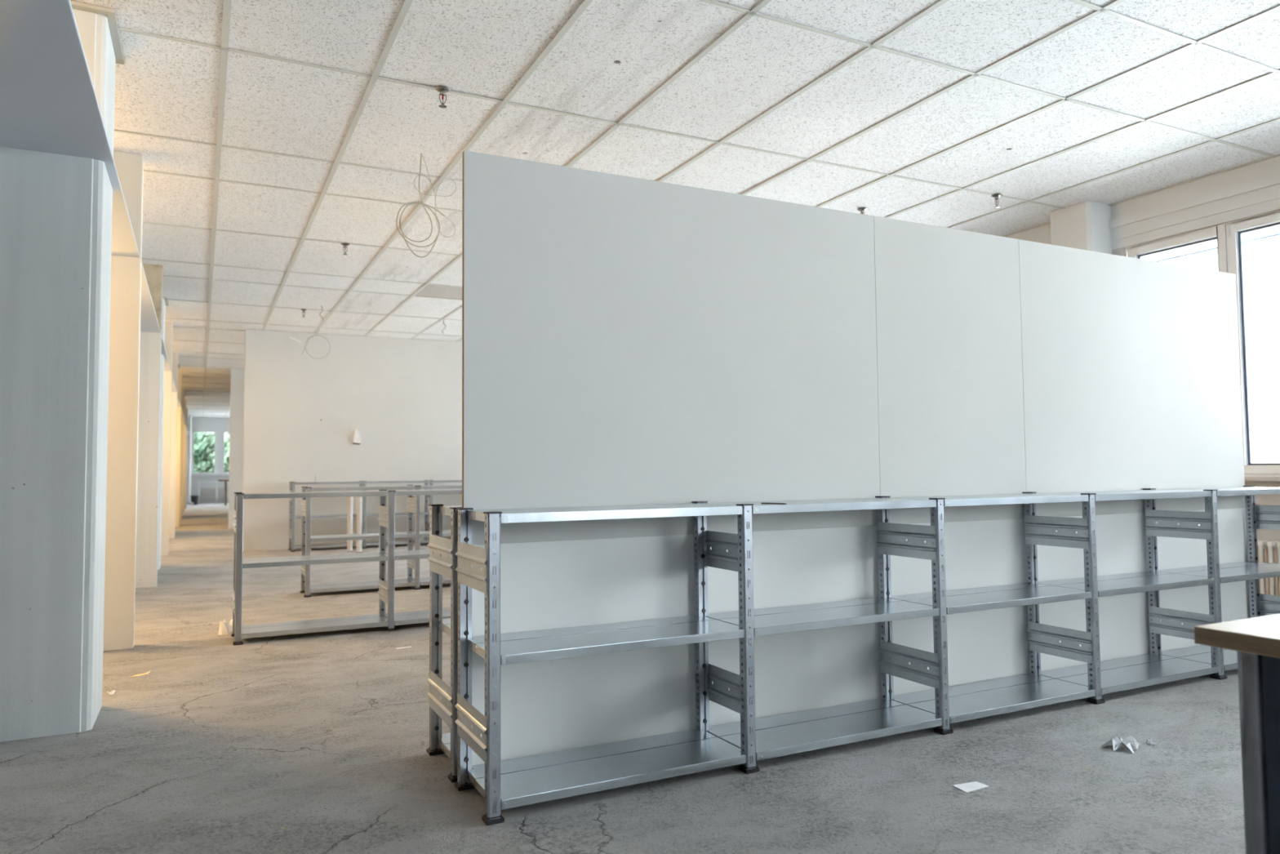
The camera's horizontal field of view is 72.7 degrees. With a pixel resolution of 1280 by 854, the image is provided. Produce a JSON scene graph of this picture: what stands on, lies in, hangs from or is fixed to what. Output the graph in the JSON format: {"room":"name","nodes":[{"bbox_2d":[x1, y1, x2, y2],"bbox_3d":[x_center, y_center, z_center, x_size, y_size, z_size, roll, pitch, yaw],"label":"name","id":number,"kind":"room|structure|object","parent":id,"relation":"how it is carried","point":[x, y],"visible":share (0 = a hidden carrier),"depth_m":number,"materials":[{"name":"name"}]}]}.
{"room":"empty office","nodes":[
{"label":"empty office","id":0,"kind":"room"},
{"bbox_2d":[102,151,143,651],"bbox_3d":[-3.636,-0.191,5.683,0.620,3.287,0.130,1,-3,-27],"label":"column","id":1,"kind":"structure","parent":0,"point":[126,271],"depth_m":5.72,"materials":[{"name":"paint"}]},
{"bbox_2d":[0,0,188,435],"bbox_3d":[-7.675,-0.723,13.581,0.704,0.019,43.550,1,-3,-27],"label":"beam","id":2,"kind":"structure","parent":1,"relation":"attached to","point":[49,103],"depth_m":3.34,"materials":[{"name":"white paint"}]},
{"bbox_2d":[135,263,162,588],"bbox_3d":[-5.205,-0.026,8.779,0.620,3.287,0.130,1,-3,-27],"label":"column","id":3,"kind":"structure","parent":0,"point":[149,393],"depth_m":8.81,"materials":[{"name":"paint"}]},
{"bbox_2d":[160,321,173,555],"bbox_3d":[-6.921,0.156,12.165,0.620,3.287,0.130,1,-3,-27],"label":"wall","id":4,"kind":"structure","parent":0,"point":[168,326],"depth_m":12.22,"materials":[{"name":"paint"}]},
{"bbox_2d":[168,352,177,538],"bbox_3d":[-8.510,0.324,15.301,0.620,3.287,0.130,1,-3,-27],"label":"wall","id":5,"kind":"structure","parent":0,"point":[175,355],"depth_m":15.36,"materials":[{"name":"paint"}]},
{"bbox_2d":[175,374,182,526],"bbox_3d":[-10.240,0.506,18.714,0.620,3.287,0.130,1,-3,-27],"label":"wall","id":6,"kind":"structure","parent":0,"point":[180,376],"depth_m":18.78,"materials":[{"name":"paint"}]},
{"bbox_2d":[179,388,184,519],"bbox_3d":[-11.797,0.671,21.788,0.620,3.287,0.130,1,-3,-27],"label":"wall","id":7,"kind":"structure","parent":0,"point":[183,389],"depth_m":21.86,"materials":[{"name":"paint"}]},
{"bbox_2d":[182,400,186,512],"bbox_3d":[-13.558,0.857,25.263,0.620,3.287,0.130,1,-3,-27],"label":"wall","id":8,"kind":"structure","parent":0,"point":[184,409],"depth_m":25.33,"materials":[{"name":"paint"}]},
{"bbox_2d":[184,408,187,508],"bbox_3d":[-15.094,1.019,28.292,0.620,3.287,0.130,1,-3,-27],"label":"wall","id":9,"kind":"structure","parent":0,"point":[186,408],"depth_m":28.37,"materials":[{"name":"paint"}]},
{"bbox_2d":[186,417,230,503],"bbox_3d":[-15.203,1.340,34.263,10.100,3.431,0.300,1,-3,-27],"label":"wall","id":10,"kind":"structure","parent":0,"point":[220,424],"depth_m":33.43,"materials":[{"name":"paint"}]},
{"bbox_2d":[191,430,217,475],"bbox_3d":[-16.704,0.998,33.319,0.960,1.750,0.180,1,-3,-27],"label":"window","id":11,"kind":"structure","parent":10,"relation":"in","point":[193,431],"depth_m":33.31,"materials":[{"name":"paint"}]},
{"bbox_2d":[220,430,229,475],"bbox_3d":[-15.767,1.012,33.793,0.960,1.750,0.180,1,-3,-27],"label":"window","id":12,"kind":"structure","parent":10,"relation":"in","point":[226,473],"depth_m":33.63,"materials":[{"name":"paint"}]},
{"bbox_2d":[228,368,244,529],"bbox_3d":[-5.686,0.490,19.215,6.125,3.285,0.190,1,-3,-27],"label":"wall","id":13,"kind":"structure","parent":0,"point":[237,376],"depth_m":17.82,"materials":[{"name":"white paint"}]},
{"bbox_2d":[243,328,462,551],"bbox_3d":[-3.186,0.228,14.329,6.084,3.285,0.180,1,-3,-27],"label":"wall partition","id":14,"kind":"structure","parent":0,"point":[402,397],"depth_m":13.52,"materials":[{"name":"white paint"}]},
{"bbox_2d":[289,337,302,342],"bbox_3d":[-5.249,-1.329,13.264,0.176,0.089,0.003,1,-3,-27],"label":"tape strip","id":15,"kind":"object","parent":14,"relation":"attached to","point":[292,338],"visible":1,"depth_m":13.26,"materials":[{"name":"white plastic"}]},
{"bbox_2d":[352,429,360,444],"bbox_3d":[-4.423,0.160,13.575,0.116,0.230,0.053,1,-3,-27],"label":"junction box","id":16,"kind":"object","parent":14,"relation":"attached to","point":[357,439],"visible":1,"depth_m":13.55,"materials":[{"name":"white plastic"}]},
{"bbox_2d":[0,502,1245,853],"bbox_3d":[-5.288,1.968,14.646,10.100,0.120,44.150,1,-3,-27],"label":"floor","id":17,"kind":"structure","parent":0,"point":[222,747],"depth_m":3.29,"materials":[{"name":"grey concrete"}]},
{"bbox_2d":[0,0,124,742],"bbox_3d":[-2.822,-0.279,4.044,0.635,3.287,0.575,1,-3,-27],"label":"pillar","id":18,"kind":"structure","parent":17,"relation":"on","point":[56,210],"depth_m":3.87,"materials":[{"name":"paint"}]},
{"bbox_2d":[106,690,115,694],"bbox_3d":[-2.747,1.377,4.517,0.033,0.021,0.030,-1,-3,16],"label":"crumb","id":19,"kind":"object","parent":17,"relation":"on","point":[112,692],"visible":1,"depth_m":4.51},
{"bbox_2d":[130,671,150,676],"bbox_3d":[-2.834,1.404,4.939,0.038,0.012,0.112,-2,-3,24],"label":"chip","id":20,"kind":"object","parent":17,"relation":"on","point":[147,673],"visible":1,"depth_m":4.93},
{"bbox_2d":[157,296,168,569],"bbox_3d":[-6.122,0.070,10.557,0.635,3.287,0.575,1,-3,-27],"label":"pillar","id":21,"kind":"structure","parent":17,"relation":"on","point":[165,301],"depth_m":10.52,"materials":[{"name":"paint"}]},
{"bbox_2d":[175,364,180,497],"bbox_3d":[-9.423,0.418,17.070,0.635,3.287,0.575,1,-3,-27],"label":"pillar","id":22,"kind":"structure","parent":17,"relation":"on","point":[179,366],"depth_m":17.32,"materials":[{"name":"paint"}]},
{"bbox_2d":[187,414,193,504],"bbox_3d":[-16.416,1.207,31.804,0.212,3.284,0.100,1,-3,-27],"label":"pipe","id":23,"kind":"object","parent":17,"relation":"on","point":[189,415],"visible":1,"depth_m":31.75,"materials":[{"name":"white metal"}]},
{"bbox_2d":[190,495,199,504],"bbox_3d":[-16.427,2.696,32.055,0.280,0.330,0.280,1,-3,-27],"label":"bin","id":24,"kind":"object","parent":17,"relation":"on","point":[194,499],"visible":0.95,"depth_m":31.96,"materials":[{"name":"black plastic"}]},
{"bbox_2d":[197,480,218,503],"bbox_3d":[-16.308,2.470,32.801,0.720,0.850,0.060,1,-3,-27],"label":"trestle","id":25,"kind":"object","parent":17,"relation":"on","point":[216,482],"visible":0.95,"depth_m":32.80,"materials":[{"name":"paint"}]},
{"bbox_2d":[200,486,229,499],"bbox_3d":[-16.113,2.606,33.453,1.700,0.640,0.088,1,-3,-27],"label":"radiator","id":26,"kind":"object","parent":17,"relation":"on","point":[204,487],"visible":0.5,"depth_m":33.28,"materials":[{"name":"metal"}]},
{"bbox_2d":[217,479,229,505],"bbox_3d":[-14.404,2.339,31.191,1.320,0.920,0.700,1,-3,-27],"label":"table","id":27,"kind":"object","parent":17,"relation":"on","point":[219,480],"visible":0.47,"depth_m":30.71,"materials":[{"name":"metal"}]},
{"bbox_2d":[217,618,232,635],"bbox_3d":[-2.945,1.420,6.200,0.140,0.102,0.127,-2,-3,33],"label":"plastic bag","id":28,"kind":"object","parent":17,"relation":"on","point":[225,628],"visible":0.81,"depth_m":6.15,"materials":[{"name":"white plastic"}]},
{"bbox_2d":[231,488,462,645],"bbox_3d":[-0.537,0.992,7.111,5.062,1.006,0.399,1,-3,-27],"label":"metal shelf","id":29,"kind":"object","parent":17,"relation":"on","point":[391,619],"visible":0.42,"depth_m":6.20,"materials":[{"name":"metal"}]},
{"bbox_2d":[346,496,352,551],"bbox_3d":[-4.175,1.389,12.520,0.086,0.808,0.085,1,-3,-27],"label":"metal post","id":30,"kind":"object","parent":17,"relation":"on","point":[349,544],"visible":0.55,"depth_m":12.49,"materials":[{"name":"white metal"}]},
{"bbox_2d":[355,496,362,552],"bbox_3d":[-3.985,1.378,12.336,0.086,0.808,0.085,1,-3,-27],"label":"metal post","id":31,"kind":"object","parent":17,"relation":"on","point":[358,498],"visible":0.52,"depth_m":12.31,"materials":[{"name":"white metal"}]},
{"bbox_2d":[288,480,462,551],"bbox_3d":[-2.878,1.345,13.886,5.062,1.006,0.399,1,-3,-27],"label":"metal shelf","id":32,"kind":"object","parent":17,"relation":"on","point":[292,546],"visible":0.28,"depth_m":13.04,"materials":[{"name":"metal"}]},
{"bbox_2d":[299,484,462,597],"bbox_3d":[-0.906,1.102,9.287,5.062,1.006,0.399,1,-3,-27],"label":"metal shelf","id":33,"kind":"object","parent":17,"relation":"on","point":[413,504],"visible":0.37,"depth_m":8.32,"materials":[{"name":"metal"}]},
{"bbox_2d":[426,503,462,782],"bbox_3d":[1.471,0.848,4.529,5.062,1.006,0.399,1,-3,-27],"label":"metal shelf","id":34,"kind":"object","parent":17,"relation":"on","point":[440,558],"visible":0.13,"depth_m":3.42,"materials":[{"name":"metal"}]},
{"bbox_2d":[471,525,884,765],"bbox_3d":[0.244,0.886,3.659,2.010,0.866,0.024,1,-3,-27],"label":"board","id":35,"kind":"object","parent":17,"relation":"on","point":[570,703],"visible":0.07,"depth_m":3.55,"materials":[{"name":"laminate"}]},
{"bbox_2d":[462,150,879,545],"bbox_3d":[0.233,-0.290,3.716,2.010,1.487,0.024,1,-3,-27],"label":"board","id":36,"kind":"object","parent":35,"relation":"on","point":[627,340],"visible":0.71,"depth_m":3.62,"materials":[{"name":"laminate"}]},
{"bbox_2d":[454,485,1279,825],"bbox_3d":[1.668,0.827,4.141,5.062,1.006,0.399,1,-3,-27],"label":"metal shelf","id":37,"kind":"object","parent":17,"relation":"on","point":[503,784],"depth_m":3.66,"materials":[{"name":"metal"}]},
{"bbox_2d":[890,518,1029,695],"bbox_3d":[1.589,0.907,4.340,1.002,0.866,0.024,1,-3,-27],"label":"board","id":38,"kind":"object","parent":17,"relation":"on","point":[984,645],"visible":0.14,"depth_m":4.38,"materials":[{"name":"laminate"}]},
{"bbox_2d":[873,216,1026,524],"bbox_3d":[1.579,-0.269,4.397,1.002,1.487,0.024,1,-3,-27],"label":"board","id":39,"kind":"object","parent":38,"relation":"on","point":[950,394],"visible":0.79,"depth_m":4.37,"materials":[{"name":"plastic"}]},
{"bbox_2d":[952,781,988,792],"bbox_3d":[1.181,1.282,3.102,0.116,0.003,0.069,1,-3,-27],"label":"paper card","id":40,"kind":"object","parent":17,"relation":"on","point":[971,786],"visible":1,"depth_m":3.10,"materials":[{"name":"white paper"}]},
{"bbox_2d":[1101,735,1141,754],"bbox_3d":[1.940,1.276,3.515,0.127,0.040,0.147,-3,-4,41],"label":"scrap","id":41,"kind":"object","parent":17,"relation":"on","point":[1129,743],"visible":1,"depth_m":3.51,"materials":[{"name":"white paper"}]},
{"bbox_2d":[1028,507,1249,671],"bbox_3d":[2.926,0.928,5.016,1.990,0.866,0.024,1,-3,-27],"label":"board","id":42,"kind":"object","parent":17,"relation":"on","point":[1121,538],"visible":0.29,"depth_m":4.94,"materials":[{"name":"plastic"}]},
{"bbox_2d":[1018,239,1245,516],"bbox_3d":[2.916,-0.247,5.074,1.990,1.486,0.024,1,-3,-27],"label":"board","id":43,"kind":"object","parent":42,"relation":"on","point":[1131,366],"visible":0.93,"depth_m":5.00,"materials":[{"name":"plastic"}]},
{"bbox_2d":[1145,737,1156,744],"bbox_3d":[2.094,1.288,3.565,0.036,0.018,0.033,-1,-3,7],"label":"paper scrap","id":44,"kind":"object","parent":17,"relation":"on","point":[1149,740],"visible":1,"depth_m":3.56,"materials":[{"name":"white paper"}]},
{"bbox_2d":[1194,613,1279,853],"bbox_3d":[2.139,0.849,2.070,1.400,0.750,0.750,1,-3,-27],"label":"table","id":45,"kind":"object","parent":17,"relation":"on","point":[1255,641],"visible":1,"depth_m":2.06,"materials":[{"name":"brown wood"}]},
{"bbox_2d":[1257,540,1279,606],"bbox_3d":[4.668,1.055,5.295,0.097,0.609,1.911,1,-3,-27],"label":"radiator","id":46,"kind":"object","parent":17,"relation":"on","point":[1268,546],"visible":0.3,"depth_m":5.96,"materials":[{"name":"metal"}]},
{"bbox_2d":[70,0,1279,417],"bbox_3d":[-5.320,-1.468,14.814,10.100,0.203,44.150,1,-3,-27],"label":"ceiling","id":47,"kind":"structure","parent":0,"point":[271,136],"depth_m":5.26,"materials":[{"name":"tile"}]},
{"bbox_2d":[302,329,330,358],"bbox_3d":[-4.891,-1.252,13.143,0.411,0.430,0.111,1,-3,-27],"label":"cable coil","id":48,"kind":"object","parent":47,"relation":"hanging from","point":[319,330],"visible":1,"depth_m":13.16,"materials":[{"name":"white plastic"}]},
{"bbox_2d":[340,243,349,254],"bbox_3d":[-2.767,-1.668,8.158,0.080,0.099,0.080,0,-3,-10],"label":"sprinkler head","id":49,"kind":"object","parent":47,"relation":"attached to","point":[344,245],"visible":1,"depth_m":8.15},
{"bbox_2d":[395,152,456,257],"bbox_3d":[-1.445,-1.496,5.873,0.399,0.710,0.054,1,-3,-27],"label":"cable coil","id":50,"kind":"object","parent":47,"relation":"hanging from","point":[421,154],"visible":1,"depth_m":5.86,"materials":[{"name":"white plastic"}]},
{"bbox_2d":[435,85,449,107],"bbox_3d":[-1.105,-1.844,4.871,0.080,0.099,0.080,1,-3,-22],"label":"sprinkler head","id":51,"kind":"object","parent":47,"relation":"attached to","point":[442,90],"visible":1,"depth_m":4.86},
{"bbox_2d":[857,208,866,214],"bbox_3d":[1.846,-1.757,7.210,0.080,0.099,0.080,1,-3,-27],"label":"sprinkler head","id":52,"kind":"object","parent":47,"relation":"attached to","point":[861,210],"visible":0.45,"depth_m":7.20},
{"bbox_2d":[991,193,1002,208],"bbox_3d":[2.820,-1.782,6.868,0.080,0.099,0.080,1,-3,-26],"label":"sprinkler head","id":53,"kind":"object","parent":47,"relation":"attached to","point":[996,196],"visible":1,"depth_m":6.86},
{"bbox_2d":[1006,155,1279,595],"bbox_3d":[-0.946,0.312,16.936,0.330,3.331,44.150,1,-3,-27],"label":"wall","id":54,"kind":"structure","parent":0,"point":[1251,190],"depth_m":6.51,"materials":[{"name":"paint"}]},
{"bbox_2d":[1050,200,1112,253],"bbox_3d":[3.688,-0.184,7.194,0.270,3.286,0.380,1,-3,-27],"label":"pillar","id":55,"kind":"structure","parent":54,"relation":"attached to","point":[1084,225],"depth_m":7.12,"materials":[{"name":"paint"}]},
{"bbox_2d":[1124,209,1279,481],"bbox_3d":[4.682,-0.596,5.669,0.315,1.902,3.275,1,-3,-27],"label":"window","id":56,"kind":"structure","parent":54,"relation":"in","point":[1228,236],"depth_m":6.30,"materials":[{"name":"paint"}]},
{"label":"outside","id":57,"kind":"structure","parent":0,"visible":0},
{"bbox_3d":[1.622,3.487,31.844,90.000,0.200,110.000,1,-3,-27],"label":"ground","id":58,"kind":"structure","parent":57,"visible":0},
{"bbox_2d":[193,431,207,472],"bbox_3d":[-21.784,1.380,39.223,4.092,5.163,4.141,1,-3,-27],"label":"tree","id":59,"kind":"object","parent":58,"relation":"on","point":[199,446],"visible":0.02,"depth_m":39.39,"materials":[{"name":"green plant"}]},
{"bbox_2d":[195,431,214,472],"bbox_3d":[-22.980,1.003,45.883,8.688,8.660,8.609,1,-3,-27],"label":"tree","id":60,"kind":"object","parent":58,"relation":"on","point":[207,465],"visible":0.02,"depth_m":42.56,"materials":[{"name":"green plant"}]},
{"bbox_2d":[207,432,229,472],"bbox_3d":[-18.120,1.421,41.047,4.152,5.192,4.179,1,-3,-27],"label":"tree","id":61,"kind":"object","parent":58,"relation":"on","point":[226,460],"visible":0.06,"depth_m":39.64,"materials":[{"name":"green plant"}]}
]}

